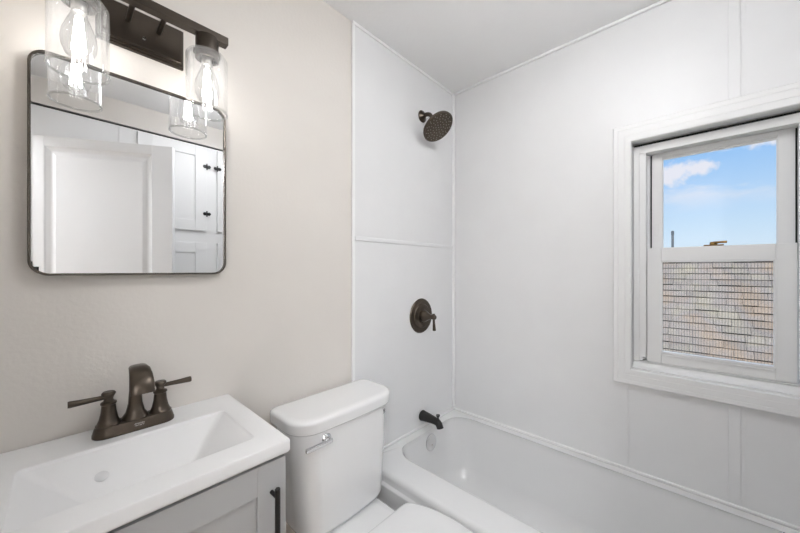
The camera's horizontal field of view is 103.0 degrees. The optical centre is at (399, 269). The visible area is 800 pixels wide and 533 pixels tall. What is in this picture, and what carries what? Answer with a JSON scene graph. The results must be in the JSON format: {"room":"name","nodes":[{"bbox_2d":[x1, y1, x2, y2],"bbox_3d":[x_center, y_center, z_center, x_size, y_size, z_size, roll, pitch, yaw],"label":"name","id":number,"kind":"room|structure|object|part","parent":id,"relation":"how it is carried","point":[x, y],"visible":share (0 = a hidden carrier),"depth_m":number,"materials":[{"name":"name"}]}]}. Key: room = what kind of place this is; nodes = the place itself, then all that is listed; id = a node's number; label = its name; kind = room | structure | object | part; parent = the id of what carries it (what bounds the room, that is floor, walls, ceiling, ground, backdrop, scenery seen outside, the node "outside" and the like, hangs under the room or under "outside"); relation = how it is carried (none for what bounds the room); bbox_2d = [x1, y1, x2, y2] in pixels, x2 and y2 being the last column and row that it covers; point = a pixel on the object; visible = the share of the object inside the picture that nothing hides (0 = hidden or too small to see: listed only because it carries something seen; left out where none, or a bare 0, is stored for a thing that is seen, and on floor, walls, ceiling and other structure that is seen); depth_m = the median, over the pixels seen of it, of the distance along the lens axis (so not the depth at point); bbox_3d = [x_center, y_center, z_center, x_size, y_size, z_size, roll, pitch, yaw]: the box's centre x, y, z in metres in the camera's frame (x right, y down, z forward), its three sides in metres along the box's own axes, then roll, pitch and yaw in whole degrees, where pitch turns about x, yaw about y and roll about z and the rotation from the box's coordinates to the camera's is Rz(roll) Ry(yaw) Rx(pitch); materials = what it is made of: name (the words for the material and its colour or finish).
{"room":"bathroom","nodes":[
{"label":"bathroom","id":0,"kind":"room"},
{"bbox_2d":[0,0,351,532],"bbox_3d":[-0.317,0.085,1.371,0.120,2.351,2.010,0,0,43],"label":"wall","id":1,"kind":"structure","parent":0,"point":[271,329],"depth_m":1.03,"materials":[{"name":"beige paint"}]},
{"bbox_2d":[27,50,225,275],"bbox_3d":[-0.694,-0.243,0.859,0.026,0.513,0.406,0,0,43],"label":"mirror","id":2,"kind":"object","parent":1,"relation":"attached to","point":[123,179],"visible":0.96,"depth_m":0.81,"materials":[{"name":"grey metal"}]},
{"bbox_2d":[44,0,227,121],"bbox_3d":[-0.643,-0.565,0.811,0.166,0.261,0.353,0,0,43],"label":"vanity light","id":3,"kind":"object","parent":1,"relation":"attached to","point":[121,25],"visible":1,"depth_m":0.84,"materials":[{"name":"brown metal"}]},
{"bbox_3d":[-0.705,-0.517,0.699,0.100,0.156,0.100,0,0,43],"label":"lamp shade","id":4,"kind":"part","parent":3,"relation":"part of","materials":[{"name":"clear glass"}]},
{"bbox_3d":[-0.705,-0.578,0.699,0.026,0.028,0.026,0,0,43],"label":"bulb","id":5,"kind":"part","parent":3,"relation":"part of","materials":[{"name":"glass"}]},
{"bbox_2d":[61,0,99,15],"bbox_3d":[-0.705,-0.611,0.699,0.066,0.062,0.066,0,0,43],"label":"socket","id":6,"kind":"object","parent":3,"relation":"attached to","point":[90,7],"depth_m":0.70,"materials":[{"name":"white metal"}]},
{"bbox_3d":[-0.679,-0.652,0.801,0.078,0.012,0.012,0,0,43],"label":"arm","id":7,"kind":"part","parent":3,"relation":"part of","materials":[{"name":"brown metal"}]},
{"bbox_3d":[-0.635,-0.652,0.848,0.078,0.012,0.012,0,0,43],"label":"arm","id":8,"kind":"part","parent":3,"relation":"part of","materials":[{"name":"brown metal"}]},
{"bbox_3d":[-0.534,-0.517,0.881,0.100,0.156,0.100,0,0,43],"label":"lamp shade","id":9,"kind":"part","parent":3,"relation":"part of","materials":[{"name":"clear glass"}]},
{"bbox_2d":[193,31,220,66],"bbox_3d":[-0.534,-0.611,0.881,0.066,0.062,0.066,0,0,43],"label":"socket","id":10,"kind":"object","parent":3,"relation":"attached to","point":[207,43],"depth_m":0.86,"materials":[{"name":"brown metal"}]},
{"bbox_3d":[-0.534,-0.578,0.881,0.026,0.028,0.026,0,0,43],"label":"bulb","id":11,"kind":"part","parent":3,"relation":"part of","materials":[{"name":"glass"}]},
{"bbox_2d":[351,23,354,381],"bbox_3d":[-0.206,0.090,1.394,0.010,2.339,0.015,0,0,43],"label":"trim","id":12,"kind":"structure","parent":1,"relation":"attached to","point":[352,24],"depth_m":1.39,"materials":[{"name":"white plastic"}]},
{"bbox_2d":[351,20,453,94],"bbox_3d":[0.062,-1.084,1.680,0.012,0.014,0.798,0,0,43],"label":"trim","id":13,"kind":"structure","parent":1,"relation":"attached to","point":[352,21],"depth_m":1.60,"materials":[{"name":"white plastic"}]},
{"bbox_2d":[355,236,452,248],"bbox_3d":[0.064,-0.140,1.680,0.006,0.020,0.769,0,0,43],"label":"trim","id":14,"kind":"structure","parent":1,"relation":"attached to","point":[357,238],"depth_m":1.61,"materials":[{"name":"white plastic"}]},
{"bbox_2d":[355,26,453,445],"bbox_3d":[0.064,-0.116,1.687,0.006,1.951,0.787,0,0,43],"label":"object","id":15,"kind":"structure","parent":1,"relation":"attached to","point":[403,179],"depth_m":1.62,"materials":[{"name":"white plastic"}]},
{"bbox_2d":[410,298,436,332],"bbox_3d":[0.149,0.249,1.701,0.100,0.188,0.188,0,0,43],"label":"shower valve","id":16,"kind":"object","parent":1,"relation":"attached to","point":[421,315],"visible":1,"depth_m":1.70,"materials":[{"name":"brown metal"}]},
{"bbox_3d":[0.155,0.249,1.696,0.084,0.062,0.062,0,0,43],"label":"handle","id":17,"kind":"part","parent":16,"relation":"part of","materials":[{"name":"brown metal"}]},
{"bbox_3d":[0.180,0.276,1.676,0.019,0.089,0.020,0,0,43],"label":"lever","id":18,"kind":"part","parent":16,"relation":"part of","materials":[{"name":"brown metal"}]},
{"bbox_2d":[419,410,443,429],"bbox_3d":[0.172,0.795,1.696,0.140,0.072,0.058,0,0,43],"label":"tub spout","id":19,"kind":"object","parent":1,"relation":"attached to","point":[424,416],"visible":1,"depth_m":1.68,"materials":[{"name":"black metal"}]},
{"bbox_2d":[418,110,452,141],"bbox_3d":[0.185,-0.783,1.681,0.180,0.179,0.174,0,0,43],"label":"shower","id":20,"kind":"object","parent":1,"relation":"attached to","point":[439,124],"visible":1,"depth_m":1.67,"materials":[{"name":"brown metal"}]},
{"bbox_3d":[0.156,-0.815,1.709,0.088,0.073,0.020,0,0,43],"label":"arm","id":21,"kind":"part","parent":20,"relation":"part of","materials":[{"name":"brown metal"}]},
{"bbox_2d":[452,95,454,405],"bbox_3d":[0.331,-0.119,1.963,0.018,1.919,0.018,0,0,43],"label":"trim","id":22,"kind":"structure","parent":1,"relation":"attached to","point":[453,96],"depth_m":1.95,"materials":[{"name":"white plastic"}]},
{"bbox_2d":[383,407,799,530],"bbox_3d":[0.640,0.853,1.192,1.515,0.012,0.724,0,0,43],"label":"trim","id":23,"kind":"structure","parent":1,"relation":"attached to","point":[790,525],"depth_m":1.36,"materials":[{"name":"white plastic"}]},
{"bbox_2d":[323,0,660,92],"bbox_3d":[0.141,-1.121,-0.021,2.950,0.060,3.420,0,0,43],"label":"ceiling","id":24,"kind":"structure","parent":0,"point":[460,44],"depth_m":1.43,"materials":[{"name":"white paint"}]},
{"bbox_2d":[454,0,799,526],"bbox_3d":[1.135,0.085,1.300,2.100,2.351,0.133,0,0,43],"label":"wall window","id":25,"kind":"structure","parent":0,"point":[534,140],"depth_m":1.47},
{"bbox_2d":[613,81,799,417],"bbox_3d":[1.208,-0.067,1.225,0.630,1.103,0.139,0,0,43],"label":"window","id":26,"kind":"structure","parent":25,"relation":"attached to","point":[649,252],"depth_m":1.23,"materials":[{"name":"white paint"}]},
{"bbox_3d":[1.215,0.406,1.232,0.498,0.027,0.118,0,0,43],"label":"sill","id":27,"kind":"part","parent":26,"relation":"part of","materials":[{"name":"white paint"}]},
{"bbox_3d":[1.213,0.147,1.230,0.407,0.481,0.029,0,0,43],"label":"sash","id":28,"kind":"part","parent":26,"relation":"part of","materials":[{"name":"white plastic"}]},
{"bbox_3d":[1.239,-0.269,1.248,0.392,0.457,0.027,0,0,43],"label":"sash","id":29,"kind":"part","parent":26,"relation":"part of","materials":[{"name":"white plastic"}]},
{"bbox_3d":[0.006,1.290,0.105,2.320,0.060,3.420,0,0,43],"label":"floor","id":30,"kind":"structure","parent":0,"visible":0},
{"bbox_2d":[107,454,285,532],"bbox_3d":[-0.558,0.846,0.708,0.424,0.828,0.464,0,0,43],"label":"vanity cabinet","id":31,"kind":"object","parent":30,"relation":"on","point":[253,500],"visible":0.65,"depth_m":0.67,"materials":[{"name":"grey paint"}]},
{"bbox_2d":[0,394,289,532],"bbox_3d":[-0.568,0.445,0.717,0.402,0.092,0.476,0,0,43],"label":"sink","id":32,"kind":"object","parent":31,"relation":"in","point":[76,483],"visible":0.9,"depth_m":0.67,"materials":[{"name":"white ceramic"}]},
{"bbox_2d":[67,363,191,440],"bbox_3d":[-0.642,0.315,0.781,0.143,0.167,0.240,0,0,43],"label":"faucet","id":33,"kind":"object","parent":32,"relation":"on","point":[136,417],"visible":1,"depth_m":0.77,"materials":[{"name":"brown metal"}]},
{"bbox_3d":[-0.728,0.305,0.744,0.016,0.015,0.070,0,0,41],"label":"lever","id":34,"kind":"part","parent":33,"relation":"part of","materials":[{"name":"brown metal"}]},
{"bbox_3d":[-0.708,0.335,0.772,0.049,0.082,0.049,0,0,43],"label":"handle","id":35,"kind":"part","parent":33,"relation":"part of","materials":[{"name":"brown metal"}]},
{"bbox_3d":[-0.673,0.386,0.809,0.058,0.026,0.162,0,0,43],"label":"plate","id":36,"kind":"part","parent":33,"relation":"part of","materials":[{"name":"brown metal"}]},
{"bbox_3d":[-0.642,0.303,0.781,0.143,0.143,0.054,0,0,43],"label":"spout","id":37,"kind":"part","parent":33,"relation":"part of","materials":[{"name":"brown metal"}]},
{"bbox_3d":[-0.638,0.335,0.846,0.049,0.082,0.049,0,0,43],"label":"handle","id":38,"kind":"part","parent":33,"relation":"part of","materials":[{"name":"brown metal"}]},
{"bbox_3d":[-0.612,0.305,0.869,0.070,0.015,0.016,0,0,-45],"label":"lever","id":39,"kind":"part","parent":33,"relation":"part of","materials":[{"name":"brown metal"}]},
{"bbox_3d":[-0.282,0.572,0.719,0.036,0.167,0.012,0,0,43],"label":"handle","id":40,"kind":"part","parent":31,"relation":"part of","materials":[{"name":"black metal"}]},
{"bbox_2d":[270,379,473,532],"bbox_3d":[-0.021,0.870,0.999,0.799,0.778,0.444,0,0,43],"label":"toilet","id":41,"kind":"object","parent":30,"relation":"on","point":[334,459],"visible":0.98,"depth_m":1.08,"materials":[{"name":"white ceramic"}]},
{"bbox_3d":[-0.257,0.560,1.015,0.010,0.014,0.098,0,0,43],"label":"lever arm","id":42,"kind":"part","parent":41,"relation":"part of","materials":[{"name":"silver metal"}]},
{"bbox_3d":[-0.238,0.558,1.048,0.018,0.036,0.036,0,0,43],"label":"flush lever","id":43,"kind":"part","parent":41,"relation":"part of","materials":[{"name":"silver metal"}]},
{"bbox_3d":[-0.234,0.503,1.197,0.217,0.046,0.444,0,0,43],"label":"tank lid","id":44,"kind":"part","parent":41,"relation":"part of","materials":[{"name":"white ceramic"}]},
{"bbox_3d":[-0.233,0.709,1.196,0.190,0.362,0.416,0,0,43],"label":"tank","id":45,"kind":"part","parent":41,"relation":"part of","materials":[{"name":"white ceramic"}]},
{"bbox_3d":[0.100,0.837,0.885,0.467,0.020,0.372,0,0,43],"label":"seat lid","id":46,"kind":"part","parent":41,"relation":"part of","materials":[{"name":"white plastic"}]},
{"bbox_2d":[377,409,799,532],"bbox_3d":[0.637,1.059,1.186,1.515,0.398,0.736,0,0,43],"label":"bathtub","id":47,"kind":"object","parent":30,"relation":"on","point":[483,475],"visible":0.84,"depth_m":1.43,"materials":[{"name":"white ceramic"}]},
{"bbox_3d":[0.168,0.930,1.715,0.018,0.086,0.086,0,0,43],"label":"overflow plate","id":48,"kind":"part","parent":47,"relation":"part of","materials":[{"name":"silver metal"}]},
{"label":"outside","id":49,"kind":"structure","parent":0,"visible":0},
{"bbox_3d":[20.960,4.510,24.101,80.000,0.100,59.500,0,0,43],"label":"ground","id":50,"kind":"structure","parent":49,"visible":0},
{"bbox_2d":[671,231,673,246],"bbox_3d":[7.928,1.660,9.249,0.100,5.600,0.095,0,0,43],"label":"utility pole","id":51,"kind":"object","parent":50,"relation":"on","point":[672,232],"visible":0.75,"depth_m":9.23,"materials":[{"name":"grey metal"}]},
{"bbox_2d":[663,261,772,364],"bbox_3d":[5.101,2.110,6.828,14.004,4.701,4.763,0,0,43],"label":"brick wall","id":52,"kind":"structure","parent":50,"relation":"on","point":[724,309],"depth_m":4.94,"materials":[{"name":"beige brick"}]}
]}

